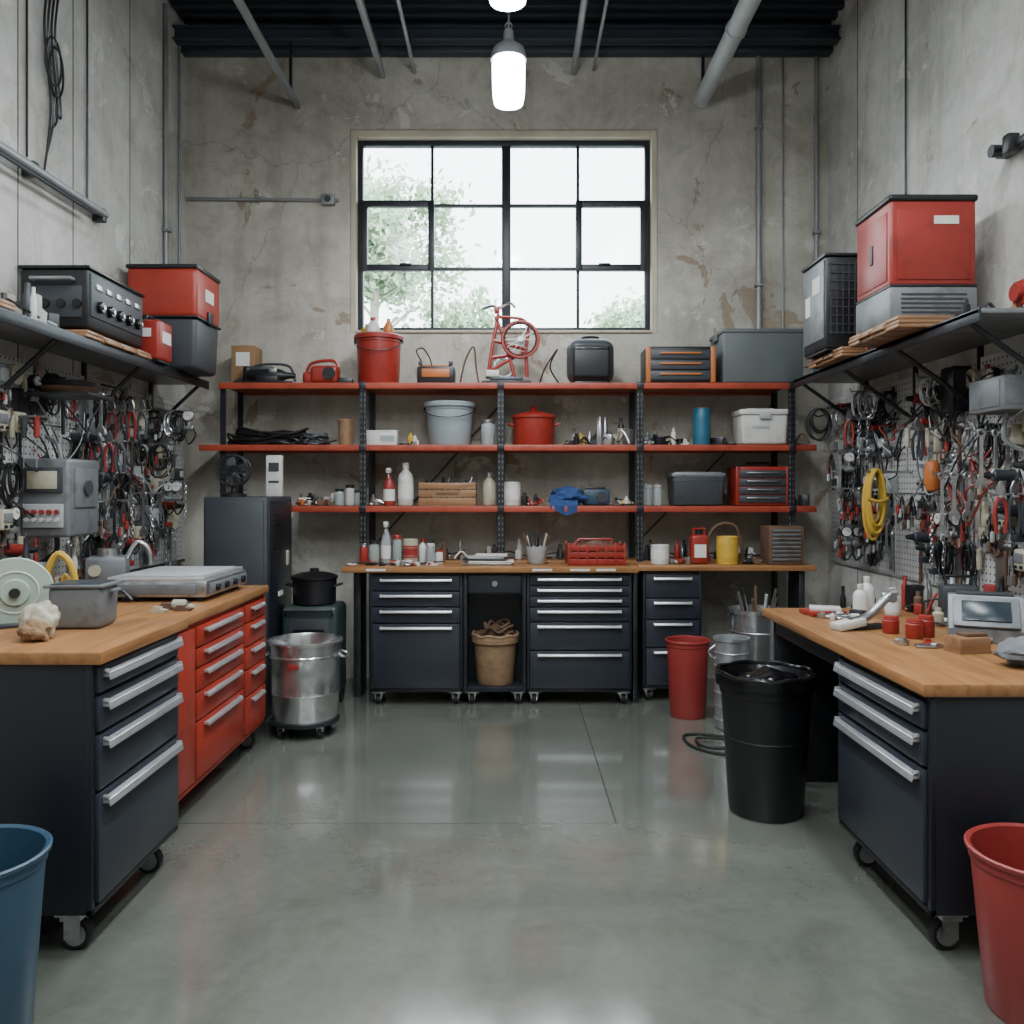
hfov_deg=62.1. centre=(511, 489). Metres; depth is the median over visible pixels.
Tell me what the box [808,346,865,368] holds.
wooden pallet
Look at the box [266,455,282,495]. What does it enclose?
binder
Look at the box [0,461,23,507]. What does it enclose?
coiled cable
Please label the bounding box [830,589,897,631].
gun
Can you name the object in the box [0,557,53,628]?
cable reel
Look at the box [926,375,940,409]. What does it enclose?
coiled cable
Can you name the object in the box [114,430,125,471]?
pliers
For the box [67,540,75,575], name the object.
wrench
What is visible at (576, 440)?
tools
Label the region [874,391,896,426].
coiled cable
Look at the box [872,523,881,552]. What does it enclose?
cluster
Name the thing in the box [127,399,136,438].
pliers
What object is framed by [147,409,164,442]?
coiled cable
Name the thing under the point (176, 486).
pressure gauge
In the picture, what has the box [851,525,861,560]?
pressure gauge
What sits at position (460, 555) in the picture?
assorted parts
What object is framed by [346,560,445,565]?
assorted parts
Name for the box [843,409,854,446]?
pliers
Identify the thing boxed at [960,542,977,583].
coiled cable
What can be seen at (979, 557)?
screwdriver
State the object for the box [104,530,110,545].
screwdriver
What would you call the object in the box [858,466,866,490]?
clamp
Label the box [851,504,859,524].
coiled cable
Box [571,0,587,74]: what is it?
conduit
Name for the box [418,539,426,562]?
bottle
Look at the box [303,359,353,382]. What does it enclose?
chainsaw
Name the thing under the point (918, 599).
assorted parts
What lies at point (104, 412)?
pliers
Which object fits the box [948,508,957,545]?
cluster
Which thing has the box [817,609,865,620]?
assorted parts
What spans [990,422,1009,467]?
pliers
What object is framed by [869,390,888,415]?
coiled cable
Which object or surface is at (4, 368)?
control box
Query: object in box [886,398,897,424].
coiled cable
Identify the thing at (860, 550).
cluster
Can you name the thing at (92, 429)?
wrench
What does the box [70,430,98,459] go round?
cordless drill
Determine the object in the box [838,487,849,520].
cluster
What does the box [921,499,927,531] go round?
pliers
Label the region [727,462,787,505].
toolbox
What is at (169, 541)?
pliers
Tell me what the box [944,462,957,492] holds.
coiled cable
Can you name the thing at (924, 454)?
pliers
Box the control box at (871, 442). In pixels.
[863,437,874,467]
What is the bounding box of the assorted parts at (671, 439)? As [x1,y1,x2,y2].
[643,428,688,444]
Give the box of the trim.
[350,131,656,332]
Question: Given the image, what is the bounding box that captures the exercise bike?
[481,302,539,382]
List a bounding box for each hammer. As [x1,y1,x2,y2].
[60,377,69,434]
[80,380,85,429]
[107,424,114,472]
[107,466,114,517]
[117,398,127,433]
[127,438,137,486]
[129,474,138,522]
[914,542,922,583]
[956,422,964,481]
[958,459,970,506]
[997,543,1014,589]
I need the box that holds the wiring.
[0,370,176,542]
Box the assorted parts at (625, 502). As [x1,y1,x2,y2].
[611,496,633,505]
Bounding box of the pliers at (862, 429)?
[861,399,865,431]
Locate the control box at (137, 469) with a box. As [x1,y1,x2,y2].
[134,466,150,496]
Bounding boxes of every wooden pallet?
[0,298,14,310]
[67,330,151,359]
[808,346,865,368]
[848,315,953,347]
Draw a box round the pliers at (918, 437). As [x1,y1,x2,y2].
[917,416,923,456]
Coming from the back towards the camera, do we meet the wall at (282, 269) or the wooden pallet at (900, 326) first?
the wall at (282, 269)
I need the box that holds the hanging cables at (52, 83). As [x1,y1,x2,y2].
[43,0,64,170]
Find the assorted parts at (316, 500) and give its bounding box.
[295,493,333,505]
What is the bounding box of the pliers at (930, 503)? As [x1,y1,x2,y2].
[925,492,932,530]
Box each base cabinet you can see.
[116,585,268,801]
[370,573,462,702]
[463,573,525,702]
[526,573,631,702]
[639,571,701,699]
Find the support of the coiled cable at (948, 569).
hanging from the pegboard panel at (905, 555)
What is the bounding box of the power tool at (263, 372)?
[233,363,296,382]
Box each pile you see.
[227,427,308,444]
[299,433,330,444]
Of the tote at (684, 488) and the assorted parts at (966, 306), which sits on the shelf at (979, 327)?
the assorted parts at (966, 306)
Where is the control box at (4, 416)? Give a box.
[0,410,9,431]
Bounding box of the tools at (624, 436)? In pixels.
[590,417,633,444]
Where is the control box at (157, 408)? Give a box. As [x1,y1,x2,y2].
[152,407,166,422]
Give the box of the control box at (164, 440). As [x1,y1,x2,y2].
[159,438,173,466]
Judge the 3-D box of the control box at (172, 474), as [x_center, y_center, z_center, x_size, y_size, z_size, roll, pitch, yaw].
[-2.439,-0.065,6.023,0.080,0.185,0.090,0,0,0]
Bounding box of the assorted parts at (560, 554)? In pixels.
[485,539,564,558]
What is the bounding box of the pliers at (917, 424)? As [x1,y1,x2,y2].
[911,417,923,460]
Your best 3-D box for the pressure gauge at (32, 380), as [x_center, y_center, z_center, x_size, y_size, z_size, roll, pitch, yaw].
[-2.450,-0.479,4.354,0.059,0.241,0.087,0,0,0]
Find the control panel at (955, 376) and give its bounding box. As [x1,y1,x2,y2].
[941,366,970,446]
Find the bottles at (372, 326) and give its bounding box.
[361,317,393,332]
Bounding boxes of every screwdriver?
[8,416,14,464]
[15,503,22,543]
[20,414,26,467]
[21,374,29,396]
[33,414,39,467]
[73,536,78,552]
[97,434,101,468]
[101,498,107,537]
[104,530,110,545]
[162,527,165,538]
[905,427,910,473]
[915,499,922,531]
[925,427,930,460]
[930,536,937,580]
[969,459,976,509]
[974,548,982,590]
[977,474,982,523]
[982,363,992,378]
[1022,412,1023,431]
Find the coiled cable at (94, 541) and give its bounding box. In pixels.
[83,535,102,557]
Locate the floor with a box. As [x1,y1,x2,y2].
[33,678,1005,1023]
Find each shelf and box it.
[0,307,208,431]
[11,388,113,420]
[793,307,1023,429]
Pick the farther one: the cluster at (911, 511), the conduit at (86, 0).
the conduit at (86, 0)
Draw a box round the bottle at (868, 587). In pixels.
[863,576,874,609]
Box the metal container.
[43,579,122,628]
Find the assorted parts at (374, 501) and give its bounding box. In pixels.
[367,494,383,505]
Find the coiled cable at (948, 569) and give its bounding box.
[938,540,953,579]
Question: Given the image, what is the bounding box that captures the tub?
[424,400,475,444]
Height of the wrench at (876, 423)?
0.270 m
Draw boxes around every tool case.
[107,566,246,600]
[640,346,715,382]
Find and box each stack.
[462,553,513,564]
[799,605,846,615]
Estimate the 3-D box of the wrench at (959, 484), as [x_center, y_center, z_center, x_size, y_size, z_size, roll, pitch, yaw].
[2.381,-0.020,4.533,0.049,0.290,0.045,0,0,34]
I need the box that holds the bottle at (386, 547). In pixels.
[381,521,391,562]
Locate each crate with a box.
[418,476,476,505]
[565,538,625,565]
[801,253,856,358]
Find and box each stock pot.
[285,568,342,605]
[507,406,560,444]
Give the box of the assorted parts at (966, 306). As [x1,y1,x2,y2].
[954,299,1023,316]
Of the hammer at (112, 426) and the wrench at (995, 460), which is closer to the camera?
the wrench at (995, 460)
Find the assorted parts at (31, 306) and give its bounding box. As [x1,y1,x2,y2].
[0,282,58,327]
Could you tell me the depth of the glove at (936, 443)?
4.67 m
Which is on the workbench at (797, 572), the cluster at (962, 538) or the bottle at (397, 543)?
the bottle at (397, 543)
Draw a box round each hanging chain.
[66,400,70,442]
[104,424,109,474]
[119,536,123,554]
[129,492,134,540]
[149,492,153,540]
[165,527,167,565]
[166,443,170,489]
[174,528,178,565]
[182,480,187,524]
[857,419,860,464]
[865,420,869,464]
[929,433,931,457]
[929,511,934,568]
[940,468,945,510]
[941,511,947,568]
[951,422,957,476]
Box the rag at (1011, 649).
[993,636,1023,665]
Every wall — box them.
[0,0,184,565]
[185,24,827,677]
[828,0,1023,607]
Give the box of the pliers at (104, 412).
[94,400,106,427]
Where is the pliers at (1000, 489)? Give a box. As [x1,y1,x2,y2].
[993,481,1008,533]
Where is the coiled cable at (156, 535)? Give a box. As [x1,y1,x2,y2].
[151,530,159,556]
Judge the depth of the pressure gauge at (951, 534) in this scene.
4.52 m
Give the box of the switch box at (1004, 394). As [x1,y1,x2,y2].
[969,374,1023,452]
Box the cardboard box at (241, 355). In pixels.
[231,345,261,382]
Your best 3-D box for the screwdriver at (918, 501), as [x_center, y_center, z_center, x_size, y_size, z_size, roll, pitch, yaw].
[2.375,0.183,4.951,0.045,0.261,0.032,0,0,32]
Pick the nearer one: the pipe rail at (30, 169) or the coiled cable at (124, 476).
the pipe rail at (30, 169)
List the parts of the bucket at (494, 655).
rope coil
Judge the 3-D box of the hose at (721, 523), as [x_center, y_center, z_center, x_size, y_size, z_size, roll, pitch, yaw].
[1.480,0.361,5.920,0.265,0.278,0.022,0,0,0]
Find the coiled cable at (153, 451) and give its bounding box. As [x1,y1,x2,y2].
[146,443,172,478]
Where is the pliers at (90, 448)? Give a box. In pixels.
[82,443,92,459]
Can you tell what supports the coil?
hanging from the pegboard panel at (905, 555)
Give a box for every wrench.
[0,432,4,472]
[17,420,27,469]
[45,543,53,563]
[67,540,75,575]
[79,400,85,449]
[86,400,95,434]
[96,392,104,435]
[110,498,118,543]
[122,491,127,542]
[127,399,134,449]
[139,491,146,536]
[157,480,163,514]
[169,529,175,565]
[825,407,831,442]
[836,450,842,497]
[842,407,849,453]
[855,450,860,487]
[858,486,864,535]
[873,417,879,457]
[882,518,890,557]
[888,531,893,570]
[937,471,946,536]
[949,471,959,520]
[953,460,962,513]
[962,471,971,520]
[975,428,986,488]
[991,428,1000,480]
[1002,446,1009,486]
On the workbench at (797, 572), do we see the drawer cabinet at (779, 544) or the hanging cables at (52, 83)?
the drawer cabinet at (779, 544)
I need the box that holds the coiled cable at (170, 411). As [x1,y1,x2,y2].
[163,409,181,436]
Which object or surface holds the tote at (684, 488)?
in the shelving at (363, 389)
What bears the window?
in the wall at (282, 269)
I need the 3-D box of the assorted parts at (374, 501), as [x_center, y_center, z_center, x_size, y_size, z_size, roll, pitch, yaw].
[-0.983,0.072,6.160,0.122,0.081,0.132,0,0,0]
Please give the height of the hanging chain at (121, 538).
0.308 m
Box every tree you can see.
[364,155,498,327]
[412,280,501,327]
[583,285,643,327]
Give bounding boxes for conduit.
[26,0,27,156]
[86,0,87,197]
[162,3,172,263]
[178,24,180,263]
[186,196,338,201]
[396,0,416,73]
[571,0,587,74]
[592,0,608,70]
[754,55,763,327]
[782,57,783,327]
[812,56,821,370]
[905,0,906,193]
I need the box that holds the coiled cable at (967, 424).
[963,419,977,454]
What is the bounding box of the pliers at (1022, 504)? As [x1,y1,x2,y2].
[1021,487,1023,533]
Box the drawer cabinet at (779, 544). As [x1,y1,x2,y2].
[760,525,803,564]
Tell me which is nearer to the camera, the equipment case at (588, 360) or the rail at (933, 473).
the rail at (933, 473)
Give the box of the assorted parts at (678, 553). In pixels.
[643,540,759,559]
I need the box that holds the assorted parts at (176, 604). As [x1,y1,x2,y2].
[150,599,194,612]
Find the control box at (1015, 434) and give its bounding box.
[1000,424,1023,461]
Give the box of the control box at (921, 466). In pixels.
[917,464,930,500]
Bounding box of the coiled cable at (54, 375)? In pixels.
[41,372,60,415]
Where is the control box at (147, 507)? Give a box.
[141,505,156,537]
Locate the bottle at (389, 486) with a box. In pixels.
[383,468,394,505]
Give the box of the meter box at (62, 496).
[21,435,97,561]
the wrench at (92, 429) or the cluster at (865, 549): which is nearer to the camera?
the wrench at (92, 429)
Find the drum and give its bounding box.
[265,633,349,738]
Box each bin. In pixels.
[0,824,52,1023]
[126,264,220,376]
[665,635,710,719]
[708,634,749,729]
[709,328,802,382]
[715,659,817,823]
[964,823,1023,1023]
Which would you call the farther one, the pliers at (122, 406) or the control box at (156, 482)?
the control box at (156, 482)
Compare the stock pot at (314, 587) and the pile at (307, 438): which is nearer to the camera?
the stock pot at (314, 587)
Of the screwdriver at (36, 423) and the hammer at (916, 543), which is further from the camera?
the hammer at (916, 543)
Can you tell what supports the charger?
on the shelving at (363, 389)
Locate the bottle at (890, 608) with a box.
[884,587,899,615]
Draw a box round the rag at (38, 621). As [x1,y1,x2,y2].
[16,600,60,640]
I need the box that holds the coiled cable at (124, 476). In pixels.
[113,472,129,508]
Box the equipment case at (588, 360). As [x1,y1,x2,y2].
[567,336,613,382]
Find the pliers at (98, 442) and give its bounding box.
[93,433,103,471]
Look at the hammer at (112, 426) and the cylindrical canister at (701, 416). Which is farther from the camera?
the cylindrical canister at (701, 416)
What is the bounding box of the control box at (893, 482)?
[884,474,897,506]
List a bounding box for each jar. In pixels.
[334,489,343,504]
[345,485,354,504]
[354,490,359,504]
[359,543,367,563]
[369,540,378,562]
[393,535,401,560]
[426,543,434,561]
[436,549,442,563]
[481,419,494,444]
[643,485,652,504]
[653,485,661,504]
[882,615,899,633]
[905,618,923,638]
[917,614,934,637]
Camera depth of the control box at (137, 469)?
5.56 m
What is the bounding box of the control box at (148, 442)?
[141,442,156,465]
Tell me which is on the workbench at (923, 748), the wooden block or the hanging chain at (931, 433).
the wooden block
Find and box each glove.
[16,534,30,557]
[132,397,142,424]
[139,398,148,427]
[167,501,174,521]
[172,501,179,528]
[933,429,946,462]
[977,500,989,538]
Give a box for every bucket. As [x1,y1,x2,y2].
[354,332,403,382]
[471,618,518,685]
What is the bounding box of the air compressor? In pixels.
[283,601,345,700]
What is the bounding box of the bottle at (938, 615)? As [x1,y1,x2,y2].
[932,607,946,625]
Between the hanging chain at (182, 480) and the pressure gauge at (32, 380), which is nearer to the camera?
the pressure gauge at (32, 380)
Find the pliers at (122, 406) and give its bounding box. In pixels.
[117,399,127,438]
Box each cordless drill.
[4,541,38,557]
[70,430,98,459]
[98,474,112,502]
[123,538,145,565]
[162,501,182,526]
[831,401,850,427]
[854,408,874,430]
[860,430,883,457]
[861,404,882,430]
[905,391,933,424]
[905,529,933,562]
[915,540,943,574]
[984,469,1016,505]
[997,504,1023,541]
[1012,459,1023,470]
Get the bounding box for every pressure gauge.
[4,504,19,549]
[27,373,40,419]
[115,527,125,554]
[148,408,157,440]
[163,482,176,514]
[171,480,184,514]
[183,409,195,444]
[837,496,845,524]
[840,525,853,560]
[843,450,856,485]
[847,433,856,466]
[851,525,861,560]
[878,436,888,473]
[934,510,946,549]
[947,515,960,555]
[985,365,1000,377]
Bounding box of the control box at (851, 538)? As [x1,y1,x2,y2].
[848,524,862,556]
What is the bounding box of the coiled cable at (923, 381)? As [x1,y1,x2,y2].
[919,376,937,405]
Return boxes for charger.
[416,347,455,382]
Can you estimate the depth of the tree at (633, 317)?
16.84 m
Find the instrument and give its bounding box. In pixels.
[947,590,1023,643]
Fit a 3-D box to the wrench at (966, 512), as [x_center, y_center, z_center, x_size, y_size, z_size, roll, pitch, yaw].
[2.303,0.031,4.287,0.045,0.250,0.049,0,0,-40]
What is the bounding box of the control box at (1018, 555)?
[1013,549,1023,570]
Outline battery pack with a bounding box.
[938,574,978,617]
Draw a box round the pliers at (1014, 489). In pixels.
[1008,481,1020,533]
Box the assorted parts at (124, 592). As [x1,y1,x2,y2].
[59,577,132,600]
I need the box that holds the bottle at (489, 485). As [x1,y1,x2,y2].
[482,472,495,504]
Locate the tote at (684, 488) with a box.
[666,472,724,505]
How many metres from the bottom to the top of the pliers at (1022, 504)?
0.241 m
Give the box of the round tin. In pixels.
[403,539,417,562]
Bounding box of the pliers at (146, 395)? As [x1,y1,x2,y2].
[144,388,150,423]
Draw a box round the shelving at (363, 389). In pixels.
[199,381,816,692]
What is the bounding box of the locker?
[204,496,291,717]
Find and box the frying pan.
[31,379,100,393]
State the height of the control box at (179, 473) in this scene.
0.185 m
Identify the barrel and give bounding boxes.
[728,585,783,660]
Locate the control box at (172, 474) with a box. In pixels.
[160,468,174,493]
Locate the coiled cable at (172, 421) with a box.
[170,409,186,441]
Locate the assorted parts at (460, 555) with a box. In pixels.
[391,540,467,559]
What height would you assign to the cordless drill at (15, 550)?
0.193 m
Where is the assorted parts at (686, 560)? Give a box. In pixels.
[669,557,691,563]
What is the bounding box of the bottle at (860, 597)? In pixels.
[853,584,867,610]
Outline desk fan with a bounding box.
[216,454,251,496]
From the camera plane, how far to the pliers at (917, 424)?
4.68 m
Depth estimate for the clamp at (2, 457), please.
4.09 m
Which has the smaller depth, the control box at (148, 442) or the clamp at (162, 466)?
the control box at (148, 442)
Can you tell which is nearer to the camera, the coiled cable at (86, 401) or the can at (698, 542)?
the coiled cable at (86, 401)
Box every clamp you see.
[0,454,4,498]
[4,411,27,449]
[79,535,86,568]
[101,465,108,498]
[106,506,112,532]
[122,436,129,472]
[131,501,139,525]
[139,499,145,525]
[141,533,147,569]
[158,466,163,504]
[172,439,177,467]
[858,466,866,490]
[884,402,890,437]
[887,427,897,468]
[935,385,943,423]
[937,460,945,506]
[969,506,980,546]
[1000,365,1016,373]
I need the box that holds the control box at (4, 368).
[0,362,9,392]
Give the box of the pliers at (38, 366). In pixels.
[35,361,44,390]
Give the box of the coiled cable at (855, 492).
[850,475,860,498]
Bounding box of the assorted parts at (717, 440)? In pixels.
[711,437,736,444]
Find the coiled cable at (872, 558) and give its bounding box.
[866,540,877,566]
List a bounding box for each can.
[135,314,171,365]
[504,482,520,505]
[651,544,668,563]
[689,528,707,563]
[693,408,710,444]
[716,536,738,564]
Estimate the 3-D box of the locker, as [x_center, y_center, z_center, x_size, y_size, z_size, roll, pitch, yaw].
[-1.728,0.743,5.633,0.423,1.395,0.615,0,0,0]
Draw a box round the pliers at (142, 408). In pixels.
[137,399,147,438]
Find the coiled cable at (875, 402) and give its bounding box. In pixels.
[857,390,877,419]
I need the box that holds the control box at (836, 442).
[833,439,843,464]
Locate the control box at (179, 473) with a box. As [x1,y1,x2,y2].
[172,468,183,493]
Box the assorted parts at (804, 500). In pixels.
[795,495,809,505]
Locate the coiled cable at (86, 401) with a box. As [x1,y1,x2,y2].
[84,387,96,413]
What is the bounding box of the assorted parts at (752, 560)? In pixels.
[742,553,761,564]
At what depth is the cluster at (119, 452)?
5.27 m
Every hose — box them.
[45,551,78,581]
[708,522,743,561]
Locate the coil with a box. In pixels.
[862,466,912,540]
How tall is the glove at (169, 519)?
0.201 m
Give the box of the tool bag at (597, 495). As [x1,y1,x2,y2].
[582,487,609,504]
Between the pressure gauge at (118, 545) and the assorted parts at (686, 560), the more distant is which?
the assorted parts at (686, 560)
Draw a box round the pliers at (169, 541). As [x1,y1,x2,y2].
[166,527,171,549]
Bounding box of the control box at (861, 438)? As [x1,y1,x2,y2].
[856,435,867,467]
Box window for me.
[358,141,649,329]
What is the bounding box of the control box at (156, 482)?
[148,478,163,504]
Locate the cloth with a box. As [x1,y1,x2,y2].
[548,485,588,514]
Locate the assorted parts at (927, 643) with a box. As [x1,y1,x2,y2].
[893,637,992,648]
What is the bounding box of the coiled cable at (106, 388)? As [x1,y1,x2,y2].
[103,387,113,412]
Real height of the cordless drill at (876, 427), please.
0.193 m
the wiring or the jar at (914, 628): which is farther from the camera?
the wiring
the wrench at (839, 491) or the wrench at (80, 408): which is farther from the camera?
the wrench at (839, 491)
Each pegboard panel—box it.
[0,354,184,576]
[831,345,1023,599]
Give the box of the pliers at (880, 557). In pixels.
[877,544,882,559]
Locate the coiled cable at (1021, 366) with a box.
[1018,354,1023,373]
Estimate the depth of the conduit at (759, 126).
6.46 m
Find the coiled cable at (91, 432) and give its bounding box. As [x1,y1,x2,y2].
[84,432,96,459]
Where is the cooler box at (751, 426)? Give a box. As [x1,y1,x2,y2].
[731,408,787,444]
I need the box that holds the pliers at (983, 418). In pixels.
[976,379,985,425]
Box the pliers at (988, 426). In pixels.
[977,422,993,468]
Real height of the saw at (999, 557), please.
0.397 m
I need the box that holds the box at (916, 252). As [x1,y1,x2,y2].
[855,194,977,334]
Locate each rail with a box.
[0,141,108,222]
[18,412,48,416]
[99,497,133,500]
[107,405,151,414]
[117,488,161,497]
[134,441,177,446]
[149,407,197,411]
[153,477,194,481]
[233,0,299,108]
[355,0,384,78]
[823,449,855,452]
[829,523,859,526]
[840,416,883,419]
[849,386,894,396]
[859,515,894,524]
[891,490,928,498]
[896,423,945,428]
[931,470,977,474]
[970,427,999,431]
[987,490,1023,494]
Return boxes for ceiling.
[168,0,844,24]
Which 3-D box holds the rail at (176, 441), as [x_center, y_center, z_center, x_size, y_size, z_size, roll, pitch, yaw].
[-2.342,-0.300,5.600,0.280,0.060,0.040,0,0,0]
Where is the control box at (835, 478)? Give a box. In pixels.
[832,476,845,491]
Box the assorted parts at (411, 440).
[398,433,418,444]
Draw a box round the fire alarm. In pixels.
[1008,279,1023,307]
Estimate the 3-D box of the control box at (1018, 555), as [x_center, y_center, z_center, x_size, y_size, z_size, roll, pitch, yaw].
[2.360,0.365,3.906,0.080,0.185,0.090,0,0,0]
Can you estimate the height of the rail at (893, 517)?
0.060 m
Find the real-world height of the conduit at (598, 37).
0.141 m
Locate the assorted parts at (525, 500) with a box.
[521,493,544,505]
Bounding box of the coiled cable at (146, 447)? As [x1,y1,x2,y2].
[134,444,148,466]
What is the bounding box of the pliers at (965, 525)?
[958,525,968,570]
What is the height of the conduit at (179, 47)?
2.620 m
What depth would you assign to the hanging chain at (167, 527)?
6.04 m
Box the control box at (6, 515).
[0,509,13,544]
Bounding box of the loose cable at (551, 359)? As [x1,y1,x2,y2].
[539,349,558,382]
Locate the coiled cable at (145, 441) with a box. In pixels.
[135,433,148,465]
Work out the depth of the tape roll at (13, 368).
4.19 m
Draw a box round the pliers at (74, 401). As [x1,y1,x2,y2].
[69,378,76,421]
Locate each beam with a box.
[172,25,840,45]
[181,46,832,56]
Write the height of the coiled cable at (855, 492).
0.167 m
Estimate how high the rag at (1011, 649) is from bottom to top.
0.100 m
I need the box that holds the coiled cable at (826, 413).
[806,407,831,440]
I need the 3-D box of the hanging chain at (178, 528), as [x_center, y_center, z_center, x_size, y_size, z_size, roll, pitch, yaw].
[-2.455,0.429,6.201,0.047,0.308,0.027,0,0,-27]
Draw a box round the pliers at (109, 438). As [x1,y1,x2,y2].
[103,430,114,471]
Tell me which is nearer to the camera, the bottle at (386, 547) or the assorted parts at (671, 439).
the bottle at (386, 547)
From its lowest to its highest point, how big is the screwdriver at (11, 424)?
0.261 m
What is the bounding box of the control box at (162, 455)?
[155,446,166,470]
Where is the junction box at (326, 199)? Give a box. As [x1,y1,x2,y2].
[321,194,334,205]
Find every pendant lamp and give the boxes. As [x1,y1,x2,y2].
[489,0,525,11]
[490,12,526,109]
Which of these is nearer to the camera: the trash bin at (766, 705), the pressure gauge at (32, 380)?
the trash bin at (766, 705)
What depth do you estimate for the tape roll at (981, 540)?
4.28 m
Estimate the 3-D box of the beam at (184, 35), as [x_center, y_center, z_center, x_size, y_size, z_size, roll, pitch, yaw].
[-0.040,-3.370,2.450,4.920,0.100,7.800,0,0,0]
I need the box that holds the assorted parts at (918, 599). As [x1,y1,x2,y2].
[901,572,1010,614]
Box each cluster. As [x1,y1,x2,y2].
[0,375,12,419]
[93,499,106,536]
[98,467,101,498]
[102,533,111,547]
[114,429,123,462]
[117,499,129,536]
[125,501,130,527]
[129,530,134,559]
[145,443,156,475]
[145,531,154,561]
[149,435,157,464]
[154,409,162,440]
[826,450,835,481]
[834,525,845,557]
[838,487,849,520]
[846,487,858,520]
[857,527,864,556]
[861,547,869,563]
[864,531,872,554]
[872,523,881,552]
[896,492,907,530]
[906,492,916,529]
[916,492,930,529]
[928,497,938,534]
[940,422,953,459]
[940,504,951,540]
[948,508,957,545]
[956,507,969,548]
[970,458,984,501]
[982,510,997,554]
[990,506,1002,542]
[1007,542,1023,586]
[1012,468,1023,503]
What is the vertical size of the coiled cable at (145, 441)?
0.234 m
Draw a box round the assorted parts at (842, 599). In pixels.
[840,586,875,607]
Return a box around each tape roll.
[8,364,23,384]
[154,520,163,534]
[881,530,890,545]
[966,369,980,387]
[980,531,987,547]
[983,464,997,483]
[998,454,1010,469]
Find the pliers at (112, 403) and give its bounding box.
[107,400,116,438]
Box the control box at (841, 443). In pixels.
[839,437,851,456]
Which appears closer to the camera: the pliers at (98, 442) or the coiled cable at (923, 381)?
the coiled cable at (923, 381)
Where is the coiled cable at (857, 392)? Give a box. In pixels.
[851,390,868,419]
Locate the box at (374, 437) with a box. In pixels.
[367,430,399,444]
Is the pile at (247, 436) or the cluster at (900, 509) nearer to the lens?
the cluster at (900, 509)
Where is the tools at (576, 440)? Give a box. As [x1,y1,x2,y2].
[563,431,595,444]
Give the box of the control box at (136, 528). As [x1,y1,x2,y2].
[132,526,146,553]
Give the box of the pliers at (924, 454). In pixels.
[921,417,929,455]
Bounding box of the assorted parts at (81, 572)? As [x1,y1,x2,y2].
[21,537,85,582]
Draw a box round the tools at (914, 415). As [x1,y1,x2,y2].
[869,368,1023,536]
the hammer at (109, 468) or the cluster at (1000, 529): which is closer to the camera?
the cluster at (1000, 529)
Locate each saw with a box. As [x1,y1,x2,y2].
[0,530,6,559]
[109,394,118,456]
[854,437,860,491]
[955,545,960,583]
[991,540,1003,590]
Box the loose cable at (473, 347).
[459,346,479,382]
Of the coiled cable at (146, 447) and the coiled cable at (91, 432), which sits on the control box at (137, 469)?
the coiled cable at (146, 447)
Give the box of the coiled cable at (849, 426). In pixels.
[848,410,859,433]
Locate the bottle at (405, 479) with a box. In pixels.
[398,463,413,505]
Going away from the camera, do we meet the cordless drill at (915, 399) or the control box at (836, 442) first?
the cordless drill at (915, 399)
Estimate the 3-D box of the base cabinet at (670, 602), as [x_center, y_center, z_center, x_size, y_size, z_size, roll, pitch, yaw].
[1.090,0.998,5.861,0.400,0.885,0.238,0,0,0]
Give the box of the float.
[924,452,957,491]
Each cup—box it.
[337,419,354,444]
[523,530,550,563]
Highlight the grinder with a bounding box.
[85,540,152,579]
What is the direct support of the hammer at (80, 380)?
attached to the pegboard panel at (60, 567)
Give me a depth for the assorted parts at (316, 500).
6.20 m
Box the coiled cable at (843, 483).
[841,469,852,499]
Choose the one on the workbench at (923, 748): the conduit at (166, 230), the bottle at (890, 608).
the bottle at (890, 608)
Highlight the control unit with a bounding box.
[18,265,144,347]
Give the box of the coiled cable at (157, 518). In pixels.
[156,506,163,529]
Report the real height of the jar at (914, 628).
0.075 m
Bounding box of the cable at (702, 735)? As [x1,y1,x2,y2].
[682,733,724,755]
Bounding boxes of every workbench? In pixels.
[0,618,187,949]
[341,562,816,701]
[762,608,1023,949]
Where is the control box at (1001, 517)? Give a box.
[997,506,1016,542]
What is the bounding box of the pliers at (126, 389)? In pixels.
[123,387,130,423]
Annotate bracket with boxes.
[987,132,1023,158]
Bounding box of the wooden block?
[943,631,991,654]
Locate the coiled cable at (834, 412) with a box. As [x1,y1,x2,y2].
[831,407,845,433]
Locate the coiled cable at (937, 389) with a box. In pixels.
[930,385,957,417]
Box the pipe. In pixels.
[693,0,760,107]

